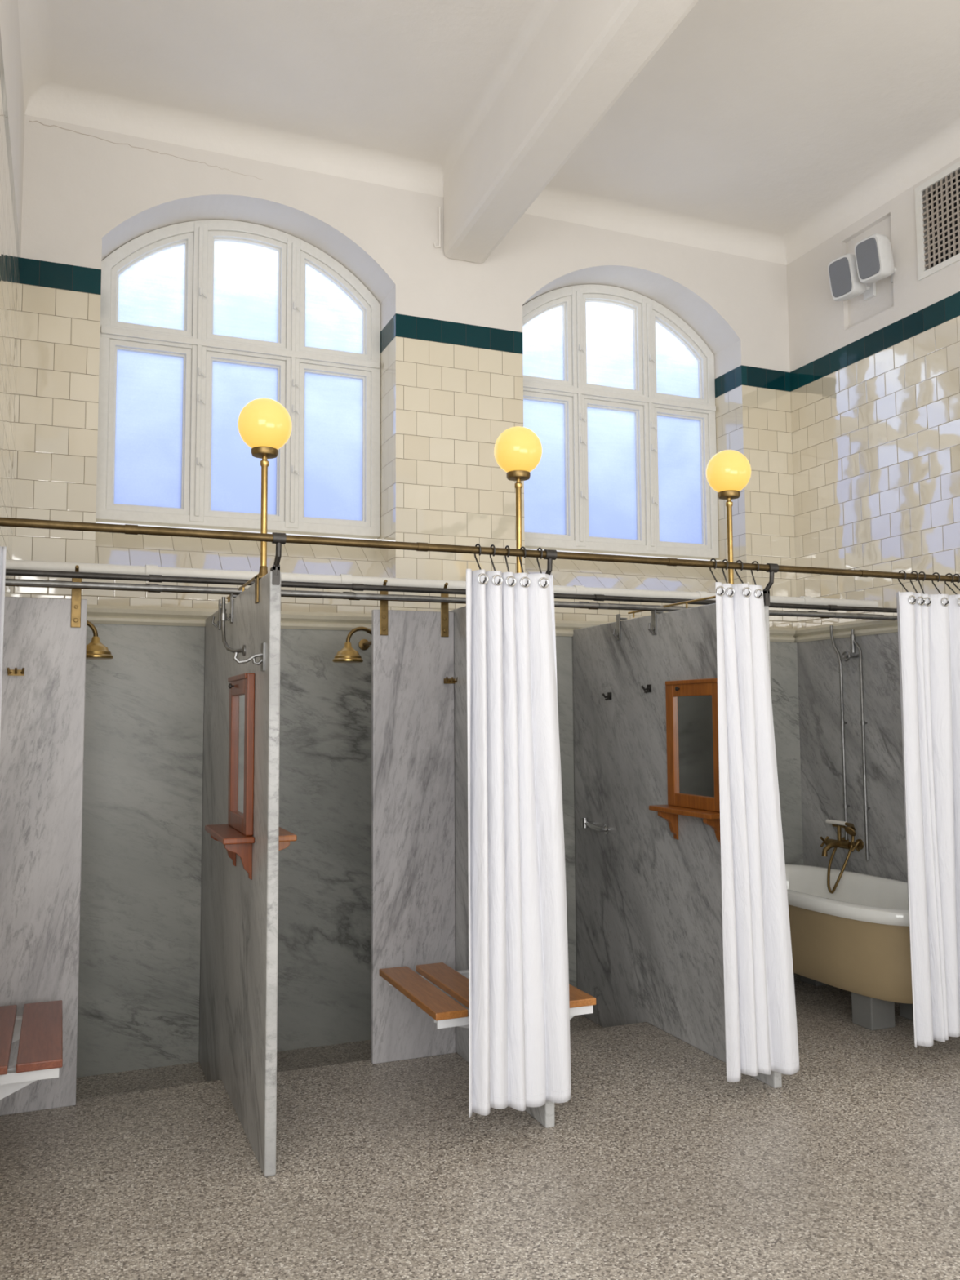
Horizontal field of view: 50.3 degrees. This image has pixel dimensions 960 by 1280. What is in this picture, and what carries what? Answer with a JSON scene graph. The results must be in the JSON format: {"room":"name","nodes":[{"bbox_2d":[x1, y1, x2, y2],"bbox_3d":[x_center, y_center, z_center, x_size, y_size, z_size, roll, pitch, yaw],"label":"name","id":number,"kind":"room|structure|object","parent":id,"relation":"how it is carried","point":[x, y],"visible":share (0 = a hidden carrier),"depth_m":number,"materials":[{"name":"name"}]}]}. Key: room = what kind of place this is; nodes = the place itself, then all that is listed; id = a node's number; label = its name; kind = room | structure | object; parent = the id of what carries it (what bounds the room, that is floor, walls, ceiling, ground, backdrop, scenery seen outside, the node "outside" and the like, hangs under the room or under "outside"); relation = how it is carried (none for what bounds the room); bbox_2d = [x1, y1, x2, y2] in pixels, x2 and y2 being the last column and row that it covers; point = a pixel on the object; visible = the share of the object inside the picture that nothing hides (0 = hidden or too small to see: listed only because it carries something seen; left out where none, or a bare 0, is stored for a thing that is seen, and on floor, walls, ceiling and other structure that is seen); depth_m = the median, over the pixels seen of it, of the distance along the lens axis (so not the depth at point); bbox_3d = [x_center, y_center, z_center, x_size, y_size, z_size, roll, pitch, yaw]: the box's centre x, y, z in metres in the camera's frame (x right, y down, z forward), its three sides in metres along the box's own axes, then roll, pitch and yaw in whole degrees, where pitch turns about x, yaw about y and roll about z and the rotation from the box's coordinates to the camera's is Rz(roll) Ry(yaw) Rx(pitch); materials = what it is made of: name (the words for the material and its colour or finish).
{"room":"public shower room","nodes":[
{"label":"public shower room","id":0,"kind":"room"},
{"bbox_2d":[0,0,24,596],"bbox_3d":[-1.849,-0.565,3.675,0.200,5.400,2.700,1,-5,-22],"label":"wall","id":1,"kind":"structure","parent":0,"point":[11,92],"depth_m":4.20,"materials":[{"name":"white paint"}]},
{"bbox_2d":[85,620,113,659],"bbox_3d":[-1.920,0.003,4.748,0.552,0.180,0.195,-3,-5,36],"label":"shower","id":2,"kind":"object","parent":1,"relation":"attached to","point":[95,650],"visible":0.61,"depth_m":4.62,"materials":[{"name":"gold metal"}]},
{"bbox_2d":[5,559,878,607],"bbox_3d":[0.170,-0.257,5.136,4.647,0.068,0.068,1,-5,-22],"label":"pipe","id":3,"kind":"object","parent":1,"relation":"attached to","point":[148,570],"visible":0.59,"depth_m":4.79,"materials":[{"name":"metal"}]},
{"bbox_2d":[5,578,884,615],"bbox_3d":[0.193,-0.186,5.075,4.647,0.035,0.035,1,-5,-22],"label":"pipe","id":4,"kind":"object","parent":1,"relation":"attached to","point":[6,579],"visible":0.21,"depth_m":4.73,"materials":[{"name":"metal"}]},
{"bbox_2d":[4,584,894,620],"bbox_3d":[0.231,-0.176,4.982,4.647,0.030,0.030,1,-5,-22],"label":"pipe","id":5,"kind":"object","parent":1,"relation":"attached to","point":[148,591],"visible":0.22,"depth_m":4.63,"materials":[{"name":"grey metal"}]},
{"bbox_2d":[4,579,897,619],"bbox_3d":[0.268,-0.176,4.889,4.647,0.028,0.028,1,-5,-22],"label":"pipe","id":6,"kind":"object","parent":1,"relation":"attached to","point":[158,588],"visible":0.71,"depth_m":4.54,"materials":[{"name":"metal"}]},
{"bbox_2d":[5,568,897,613],"bbox_3d":[0.253,-0.218,4.929,4.647,0.032,0.032,1,-5,-22],"label":"pipe","id":7,"kind":"object","parent":1,"relation":"attached to","point":[151,578],"visible":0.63,"depth_m":4.60,"materials":[{"name":"metal"}]},
{"bbox_2d":[0,516,959,605],"bbox_3d":[0.593,-0.252,4.145,4.686,0.178,0.110,1,-5,-22],"label":"curtain rod","id":8,"kind":"object","parent":1,"relation":"attached to","point":[279,539],"visible":0.91,"depth_m":3.77,"materials":[{"name":"gold metal"}]},
{"bbox_2d":[0,546,6,734],"bbox_3d":[-1.513,0.700,3.133,0.065,2.003,0.089,1,-5,-19],"label":"shower curtain","id":9,"kind":"object","parent":8,"relation":"hanging from","point":[2,549],"visible":1,"depth_m":3.23,"materials":[{"name":"white fabric"}]},
{"bbox_2d":[474,543,486,582],"bbox_3d":[0.001,-0.288,3.840,0.012,0.157,0.102,1,-5,-22],"label":"curtain hook","id":10,"kind":"object","parent":8,"relation":"hanging from","point":[477,544],"visible":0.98,"depth_m":3.85,"materials":[{"name":"metal"}]},
{"bbox_2d":[489,544,500,583],"bbox_3d":[0.056,-0.286,3.869,0.009,0.157,0.090,1,-5,-22],"label":"curtain hook","id":11,"kind":"object","parent":8,"relation":"hanging from","point":[491,545],"visible":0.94,"depth_m":3.87,"materials":[{"name":"metal"}]},
{"bbox_2d":[504,545,514,585],"bbox_3d":[0.109,-0.284,3.899,0.014,0.157,0.074,1,-5,-22],"label":"curtain hook","id":12,"kind":"object","parent":8,"relation":"hanging from","point":[507,565],"visible":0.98,"depth_m":3.90,"materials":[{"name":"metal"}]},
{"bbox_2d":[466,568,571,1117],"bbox_3d":[0.148,0.732,3.814,0.436,1.984,0.098,1,-5,-22],"label":"shower curtain","id":13,"kind":"object","parent":8,"relation":"hanging from","point":[519,1041],"visible":1,"depth_m":3.81,"materials":[{"name":"white fabric"}]},
{"bbox_2d":[519,546,528,586],"bbox_3d":[0.168,-0.282,3.924,0.012,0.157,0.072,1,-5,-22],"label":"curtain hook","id":14,"kind":"object","parent":8,"relation":"hanging from","point":[521,548],"visible":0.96,"depth_m":3.92,"materials":[{"name":"metal"}]},
{"bbox_2d":[536,547,546,586],"bbox_3d":[0.237,-0.281,3.948,0.009,0.157,0.079,1,-5,-22],"label":"curtain hook","id":15,"kind":"object","parent":8,"relation":"hanging from","point":[538,548],"visible":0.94,"depth_m":3.95,"materials":[{"name":"metal"}]},
{"bbox_2d":[709,558,724,594],"bbox_3d":[0.981,-0.263,4.244,0.009,0.158,0.092,1,-5,-22],"label":"curtain hook","id":16,"kind":"object","parent":8,"relation":"hanging from","point":[714,559],"visible":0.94,"depth_m":4.25,"materials":[{"name":"metal"}]},
{"bbox_2d":[721,559,733,595],"bbox_3d":[1.032,-0.261,4.275,0.015,0.158,0.072,1,-5,-22],"label":"curtain hook","id":17,"kind":"object","parent":8,"relation":"hanging from","point":[724,559],"visible":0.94,"depth_m":4.28,"materials":[{"name":"metal"}]},
{"bbox_2d":[734,560,750,595],"bbox_3d":[1.101,-0.260,4.290,0.013,0.158,0.097,1,-5,-22],"label":"curtain hook","id":18,"kind":"object","parent":8,"relation":"hanging from","point":[737,561],"visible":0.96,"depth_m":4.30,"materials":[{"name":"metal"}]},
{"bbox_2d":[751,560,762,596],"bbox_3d":[1.172,-0.257,4.335,0.012,0.158,0.068,1,-5,-22],"label":"curtain hook","id":19,"kind":"object","parent":8,"relation":"hanging from","point":[756,562],"visible":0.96,"depth_m":4.34,"materials":[{"name":"metal"}]},
{"bbox_2d":[715,582,799,1082],"bbox_3d":[1.137,0.772,4.228,0.371,2.014,0.075,2,-5,-28],"label":"shower curtain","id":20,"kind":"object","parent":8,"relation":"hanging from","point":[761,1028],"visible":0.99,"depth_m":4.21,"materials":[{"name":"white fabric"}]},
{"bbox_2d":[897,570,915,603],"bbox_3d":[1.928,-0.240,4.625,0.009,0.157,0.100,1,-5,-22],"label":"curtain hook","id":21,"kind":"object","parent":8,"relation":"hanging from","point":[904,571],"visible":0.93,"depth_m":4.63,"materials":[{"name":"metal"}]},
{"bbox_2d":[910,570,924,604],"bbox_3d":[1.990,-0.238,4.661,0.009,0.157,0.080,1,-5,-22],"label":"curtain hook","id":22,"kind":"object","parent":8,"relation":"hanging from","point":[916,572],"visible":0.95,"depth_m":4.66,"materials":[{"name":"metal"}]},
{"bbox_2d":[917,571,931,604],"bbox_3d":[2.031,-0.237,4.683,0.014,0.157,0.070,1,-5,-22],"label":"curtain hook","id":23,"kind":"object","parent":8,"relation":"hanging from","point":[920,571],"visible":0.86,"depth_m":4.69,"materials":[{"name":"metal"}]},
{"bbox_2d":[896,591,959,1047],"bbox_3d":[2.121,0.783,4.618,0.555,1.990,0.103,1,-5,-22],"label":"shower curtain","id":24,"kind":"object","parent":8,"relation":"hanging from","point":[929,635],"visible":1,"depth_m":4.57,"materials":[{"name":"white fabric"}]},
{"bbox_2d":[931,572,948,604],"bbox_3d":[2.114,-0.235,4.705,0.009,0.157,0.092,2,-5,-25],"label":"curtain hook","id":25,"kind":"object","parent":8,"relation":"hanging from","point":[937,573],"visible":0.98,"depth_m":4.71,"materials":[{"name":"metal"}]},
{"bbox_2d":[944,573,956,594],"bbox_3d":[2.192,-0.234,4.727,0.011,0.157,0.110,1,-5,-22],"label":"curtain hook","id":26,"kind":"object","parent":8,"relation":"hanging from","point":[945,583],"visible":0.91,"depth_m":4.74,"materials":[{"name":"metal"}]},
{"bbox_2d":[952,573,959,591],"bbox_3d":[2.235,-0.233,4.744,0.012,0.157,0.110,2,-5,-24],"label":"curtain hook","id":27,"kind":"object","parent":8,"relation":"hanging from","point":[953,584],"visible":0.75,"depth_m":4.77,"materials":[{"name":"metal"}]},
{"bbox_2d":[10,114,803,1077],"bbox_3d":[-0.168,-0.399,6.022,5.090,5.400,0.450,1,-5,-22],"label":"wall","id":28,"kind":"structure","parent":0,"point":[451,358],"depth_m":5.45,"materials":[{"name":"beige tile"}]},
{"bbox_2d":[28,120,261,179],"bbox_3d":[-1.720,-2.555,5.344,1.165,0.083,0.004,1,-5,-22],"label":"trim","id":29,"kind":"structure","parent":28,"relation":"attached to","point":[28,120],"depth_m":5.29,"materials":[{"name":"paint"}]},
{"bbox_2d":[95,219,380,538],"bbox_3d":[-1.319,-1.494,5.766,1.561,1.756,0.131,1,-5,-22],"label":"window","id":30,"kind":"structure","parent":28,"relation":"in","point":[202,321],"depth_m":5.76,"materials":[{"name":"white glass"}]},
{"bbox_2d":[332,626,371,662],"bbox_3d":[-0.602,0.035,5.285,0.195,0.180,0.552,-1,-4,10],"label":"shower","id":31,"kind":"object","parent":28,"relation":"attached to","point":[347,654],"visible":0.95,"depth_m":5.07,"materials":[{"name":"gold metal"}]},
{"bbox_2d":[433,206,440,248],"bbox_3d":[-0.247,-2.386,5.918,0.046,0.251,0.014,2,-5,-29],"label":"trim","id":32,"kind":"structure","parent":28,"relation":"attached to","point":[439,207],"depth_m":5.92,"materials":[{"name":"white paint"}]},
{"bbox_2d":[86,604,795,642],"bbox_3d":[-0.108,-0.084,5.780,4.629,0.095,0.055,1,-5,-22],"label":"trim","id":33,"kind":"structure","parent":28,"relation":"attached to","point":[96,614],"depth_m":5.39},
{"bbox_2d":[444,0,698,262],"bbox_3d":[1.194,-2.722,2.438,0.260,0.480,7.624,1,-5,-20],"label":"ceiling beam","id":34,"kind":"structure","parent":28,"relation":"attached to","point":[585,54],"depth_m":4.65,"materials":[{"name":"white paint"}]},
{"bbox_2d":[522,284,719,559],"bbox_3d":[0.864,-1.440,6.655,1.566,1.756,0.131,1,-5,-22],"label":"window","id":35,"kind":"structure","parent":28,"relation":"in","point":[619,389],"depth_m":6.68,"materials":[{"name":"white glass"}]},
{"bbox_2d":[0,973,959,1279],"bbox_3d":[-0.292,1.817,1.472,8.650,0.300,7.600,1,-5,-22],"label":"floor","id":36,"kind":"structure","parent":0,"point":[656,1165],"depth_m":3.50,"materials":[{"name":"stone"}]},
{"bbox_2d":[0,596,87,1115],"bbox_3d":[-1.790,0.849,4.148,0.327,2.050,0.032,1,-5,-22],"label":"panel","id":37,"kind":"object","parent":36,"relation":"on","point":[42,710],"visible":0.73,"depth_m":4.14,"materials":[{"name":"grey stone"}]},
{"bbox_2d":[7,667,24,675],"bbox_3d":[-1.872,0.128,4.130,0.065,0.032,0.042,1,-5,-22],"label":"wall hook","id":38,"kind":"object","parent":37,"relation":"attached to","point":[15,672],"visible":1,"depth_m":4.14,"materials":[{"name":"gold metal"}]},
{"bbox_2d":[0,1000,62,1099],"bbox_3d":[-1.623,1.460,3.620,0.268,0.150,0.760,1,-5,-22],"label":"bench","id":39,"kind":"object","parent":37,"relation":"attached to","point":[39,1030],"visible":1,"depth_m":3.49,"materials":[{"name":"red wood"}]},
{"bbox_2d":[71,564,81,627],"bbox_3d":[-1.672,-0.181,4.240,0.038,0.257,0.038,1,-5,-22],"label":"clamp","id":40,"kind":"object","parent":37,"relation":"attached to","point":[76,598],"visible":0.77,"depth_m":4.25,"materials":[{"name":"gold metal"}]},
{"bbox_2d":[199,570,280,1177],"bbox_3d":[-1.050,0.926,4.356,0.040,2.220,1.769,1,-5,-22],"label":"wall","id":41,"kind":"structure","parent":36,"relation":"on","point":[238,1030],"depth_m":3.92,"materials":[{"name":"grey stone"}]},
{"bbox_2d":[211,599,226,630],"bbox_3d":[-1.201,-0.118,4.739,0.081,0.140,0.038,1,-5,-22],"label":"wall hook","id":42,"kind":"object","parent":41,"relation":"attached to","point":[220,603],"visible":0.91,"depth_m":4.72,"materials":[{"name":"metal"}]},
{"bbox_2d":[204,672,254,879],"bbox_3d":[-0.981,0.522,4.005,0.115,0.769,0.520,1,-5,-22],"label":"wall mirror","id":43,"kind":"object","parent":41,"relation":"attached to","point":[237,837],"visible":1,"depth_m":3.93,"materials":[{"name":"brown wood"}]},
{"bbox_2d":[204,824,254,844],"bbox_3d":[-0.980,0.755,3.987,0.115,0.023,0.520,1,-5,-22],"label":"shelf","id":44,"kind":"object","parent":43,"relation":"attached to","point":[228,834],"depth_m":3.85,"materials":[{"name":"wood"}]},
{"bbox_2d":[225,593,237,622],"bbox_3d":[-1.065,-0.143,4.406,0.081,0.140,0.038,1,-5,-22],"label":"clamp","id":45,"kind":"object","parent":41,"relation":"attached to","point":[230,615],"visible":0.59,"depth_m":4.39,"materials":[{"name":"metal"}]},
{"bbox_2d":[219,596,245,655],"bbox_3d":[-1.013,-0.059,4.183,0.034,0.262,0.290,2,-5,-31],"label":"pipe","id":46,"kind":"object","parent":41,"relation":"attached to","point":[223,618],"visible":0.99,"depth_m":4.28,"materials":[{"name":"metal"}]},
{"bbox_2d":[226,573,258,602],"bbox_3d":[-0.997,-0.211,4.293,0.012,0.035,0.850,1,-5,-22],"label":"brass rail","id":47,"kind":"object","parent":41,"relation":"on","point":[242,587],"visible":0.53,"depth_m":4.24,"materials":[{"name":"gold metal"}]},
{"bbox_2d":[233,642,265,671],"bbox_3d":[-0.829,0.060,3.669,0.107,0.100,0.050,1,-5,-22],"label":"wall hook","id":48,"kind":"object","parent":41,"relation":"attached to","point":[262,662],"visible":1,"depth_m":3.67,"materials":[{"name":"metal"}]},
{"bbox_2d":[237,398,292,604],"bbox_3d":[-0.815,-0.527,3.867,0.202,0.781,0.202,1,-5,-22],"label":"globe lamp","id":49,"kind":"object","parent":41,"relation":"on","point":[264,425],"visible":0.91,"depth_m":3.83,"materials":[{"name":"yellow glass"}]},
{"bbox_2d":[278,826,297,851],"bbox_3d":[-0.837,0.526,4.063,0.115,0.769,0.520,1,-5,-22],"label":"wall mirror","id":50,"kind":"object","parent":41,"relation":"attached to","point":[286,837],"visible":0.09,"depth_m":3.85,"materials":[{"name":"brown wood"}]},
{"bbox_2d":[279,826,297,841],"bbox_3d":[-0.835,0.758,4.046,0.115,0.023,0.520,1,-5,-22],"label":"shelf","id":51,"kind":"object","parent":50,"relation":"attached to","point":[285,835],"depth_m":3.82,"materials":[{"name":"wood"}]},
{"bbox_2d":[370,609,455,1064],"bbox_3d":[-0.308,0.886,4.751,0.399,2.050,0.032,1,-5,-22],"label":"panel","id":52,"kind":"object","parent":36,"relation":"on","point":[413,733],"visible":1,"depth_m":4.74,"materials":[{"name":"grey stone"}]},
{"bbox_2d":[380,579,387,635],"bbox_3d":[-0.440,-0.151,4.741,0.038,0.257,0.038,1,-5,-22],"label":"clamp","id":53,"kind":"object","parent":52,"relation":"attached to","point":[384,604],"visible":0.77,"depth_m":4.75,"materials":[{"name":"gold metal"}]},
{"bbox_2d":[440,582,448,636],"bbox_3d":[-0.163,-0.144,4.854,0.038,0.257,0.038,1,-5,-22],"label":"clamp","id":54,"kind":"object","parent":52,"relation":"attached to","point":[444,606],"visible":0.79,"depth_m":4.86,"materials":[{"name":"gold metal"}]},
{"bbox_2d":[444,676,457,684],"bbox_3d":[-0.136,0.190,4.835,0.065,0.032,0.042,1,-5,-22],"label":"wall hook","id":55,"kind":"object","parent":52,"relation":"attached to","point":[446,681],"visible":1,"depth_m":4.84,"materials":[{"name":"gold metal"}]},
{"bbox_2d":[448,605,555,1128],"bbox_3d":[-0.073,0.950,4.754,0.040,2.220,1.769,1,-5,-22],"label":"wall","id":56,"kind":"structure","parent":36,"relation":"on","point":[544,1114],"depth_m":4.74,"materials":[{"name":"grey stone"}]},
{"bbox_2d":[379,962,468,1028],"bbox_3d":[-0.114,1.497,4.224,0.410,0.150,0.740,1,-5,-22],"label":"bench","id":57,"kind":"object","parent":56,"relation":"attached to","point":[430,990],"visible":0.63,"depth_m":4.18,"materials":[{"name":"brown wood"}]},
{"bbox_2d":[493,426,542,573],"bbox_3d":[0.162,-0.503,4.264,0.202,0.781,0.202,1,-5,-22],"label":"globe lamp","id":58,"kind":"object","parent":56,"relation":"on","point":[517,451],"visible":0.75,"depth_m":4.23,"materials":[{"name":"yellow glass"}]},
{"bbox_2d":[568,984,595,1019],"bbox_3d":[0.298,1.487,4.128,0.200,0.150,0.350,1,-5,-22],"label":"bench","id":59,"kind":"object","parent":56,"relation":"attached to","point":[581,1002],"visible":0.27,"depth_m":4.00,"materials":[{"name":"brown wood"}]},
{"bbox_2d":[573,603,782,1088],"bbox_3d":[0.904,0.974,5.151,0.040,2.220,1.769,1,-5,-22],"label":"wall","id":60,"kind":"structure","parent":36,"relation":"on","point":[650,944],"depth_m":5.27,"materials":[{"name":"grey stone"}]},
{"bbox_2d":[581,817,608,834],"bbox_3d":[0.635,1.028,5.652,0.079,0.081,0.192,1,-5,-22],"label":"shower valve","id":61,"kind":"object","parent":60,"relation":"attached to","point":[585,824],"visible":1,"depth_m":5.62,"materials":[{"name":"silver metal"}]},
{"bbox_2d":[601,692,611,700],"bbox_3d":[0.690,0.309,5.598,0.050,0.044,0.036,1,-5,-22],"label":"wall hook","id":62,"kind":"object","parent":60,"relation":"attached to","point":[608,696],"visible":1,"depth_m":5.59,"materials":[{"name":"metal"}]},
{"bbox_2d":[612,613,626,639],"bbox_3d":[0.753,-0.070,5.534,0.081,0.140,0.038,1,-5,-22],"label":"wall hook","id":63,"kind":"object","parent":60,"relation":"attached to","point":[617,636],"visible":1,"depth_m":5.52,"materials":[{"name":"metal"}]},
{"bbox_2d":[641,684,651,693],"bbox_3d":[0.844,0.249,5.221,0.050,0.044,0.036,1,-5,-22],"label":"wall hook","id":64,"kind":"object","parent":60,"relation":"attached to","point":[648,689],"visible":1,"depth_m":5.22,"materials":[{"name":"metal"}]},
{"bbox_2d":[648,609,663,635],"bbox_3d":[0.888,-0.096,5.201,0.081,0.140,0.038,1,-5,-22],"label":"clamp","id":65,"kind":"object","parent":60,"relation":"attached to","point":[654,612],"visible":0.93,"depth_m":5.19,"materials":[{"name":"metal"}]},
{"bbox_2d":[627,595,715,617],"bbox_3d":[0.995,-0.170,4.996,0.012,0.035,1.050,1,-5,-22],"label":"brass rail","id":66,"kind":"object","parent":60,"relation":"on","point":[686,602],"visible":0.66,"depth_m":4.99,"materials":[{"name":"gold metal"}]},
{"bbox_2d":[648,677,720,847],"bbox_3d":[0.973,0.570,4.800,0.115,0.769,0.520,1,-5,-22],"label":"wall mirror","id":67,"kind":"object","parent":60,"relation":"attached to","point":[691,705],"visible":0.91,"depth_m":4.83,"materials":[{"name":"brown wood"}]},
{"bbox_2d":[648,804,719,819],"bbox_3d":[0.974,0.802,4.782,0.115,0.023,0.520,1,-5,-22],"label":"shelf","id":68,"kind":"object","parent":67,"relation":"attached to","point":[706,812],"depth_m":4.75,"materials":[{"name":"wood"}]},
{"bbox_2d":[706,449,751,584],"bbox_3d":[1.139,-0.479,4.662,0.202,0.781,0.202,1,-5,-22],"label":"globe lamp","id":69,"kind":"object","parent":60,"relation":"on","point":[728,472],"visible":0.8,"depth_m":4.63,"materials":[{"name":"yellow glass"}]},
{"bbox_2d":[785,863,913,1031],"bbox_3d":[1.952,1.641,5.534,0.816,0.634,1.596,1,-5,-22],"label":"bathtub","id":70,"kind":"object","parent":36,"relation":"on","point":[855,938],"visible":0.44,"depth_m":5.11,"materials":[{"name":"beige ceramic"}]},
{"bbox_2d":[17,0,959,265],"bbox_3d":[1.327,-2.914,2.502,4.690,0.130,7.600,1,-5,-22],"label":"ceiling","id":71,"kind":"structure","parent":0,"point":[762,130],"depth_m":5.19,"materials":[{"name":"white paint"}]},
{"bbox_2d":[786,156,959,882],"bbox_3d":[3.591,-0.630,3.250,0.230,5.400,7.600,1,-5,-22],"label":"wall","id":72,"kind":"structure","parent":0,"point":[875,381],"depth_m":6.11,"materials":[{"name":"beige tile"}]},
{"bbox_2d":[830,625,849,839],"bbox_3d":[2.196,0.556,6.241,0.042,1.300,0.092,1,-5,-22],"label":"riser pipe","id":73,"kind":"object","parent":72,"relation":"attached to","point":[842,722],"visible":1,"depth_m":6.20,"materials":[{"name":"metal"}]},
{"bbox_2d":[819,819,863,893],"bbox_3d":[2.138,1.287,6.088,0.231,0.416,0.303,1,-5,-22],"label":"mixer tap","id":74,"kind":"object","parent":72,"relation":"attached to","point":[841,842],"visible":1,"depth_m":6.06,"materials":[{"name":"gold metal"}]},
{"bbox_2d":[793,619,897,642],"bbox_3d":[2.657,-0.143,5.213,0.055,0.095,3.199,1,-5,-22],"label":"trim","id":75,"kind":"structure","parent":72,"relation":"attached to","point":[864,627],"depth_m":6.23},
{"bbox_2d":[827,253,875,301],"bbox_3d":[2.247,-2.166,6.148,0.272,0.252,0.185,1,-5,-22],"label":"wall speaker","id":76,"kind":"object","parent":72,"relation":"attached to","point":[845,282],"visible":0.87,"depth_m":6.09,"materials":[{"name":"white plastic"}]},
{"bbox_2d":[829,257,852,297],"bbox_3d":[2.148,-2.162,6.102,0.041,0.207,0.144,2,-5,-30],"label":"grille","id":77,"kind":"object","parent":76,"relation":"attached to","point":[841,268],"depth_m":6.09,"materials":[{"name":"grey"}]},
{"bbox_2d":[842,629,870,860],"bbox_3d":[2.232,0.615,6.087,0.073,1.360,0.133,2,-5,-32],"label":"riser pipe","id":78,"kind":"object","parent":72,"relation":"attached to","point":[853,642],"visible":1,"depth_m":6.05,"materials":[{"name":"metal"}]},
{"bbox_2d":[854,233,896,283],"bbox_3d":[2.332,-2.202,5.942,0.272,0.252,0.185,1,-5,-22],"label":"wall speaker","id":79,"kind":"object","parent":72,"relation":"attached to","point":[873,255],"visible":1,"depth_m":5.87,"materials":[{"name":"white plastic"}]},
{"bbox_2d":[855,237,879,279],"bbox_3d":[2.233,-2.198,5.896,0.041,0.207,0.144,2,-5,-30],"label":"grille","id":80,"kind":"object","parent":79,"relation":"attached to","point":[867,250],"depth_m":5.89,"materials":[{"name":"grey"}]},
{"bbox_2d":[914,160,959,280],"bbox_3d":[2.648,-2.328,5.526,0.087,0.540,0.670,1,-5,-22],"label":"air vent","id":81,"kind":"object","parent":72,"relation":"in","point":[943,207],"visible":0.98,"depth_m":5.70,"materials":[{"name":"white metal"}]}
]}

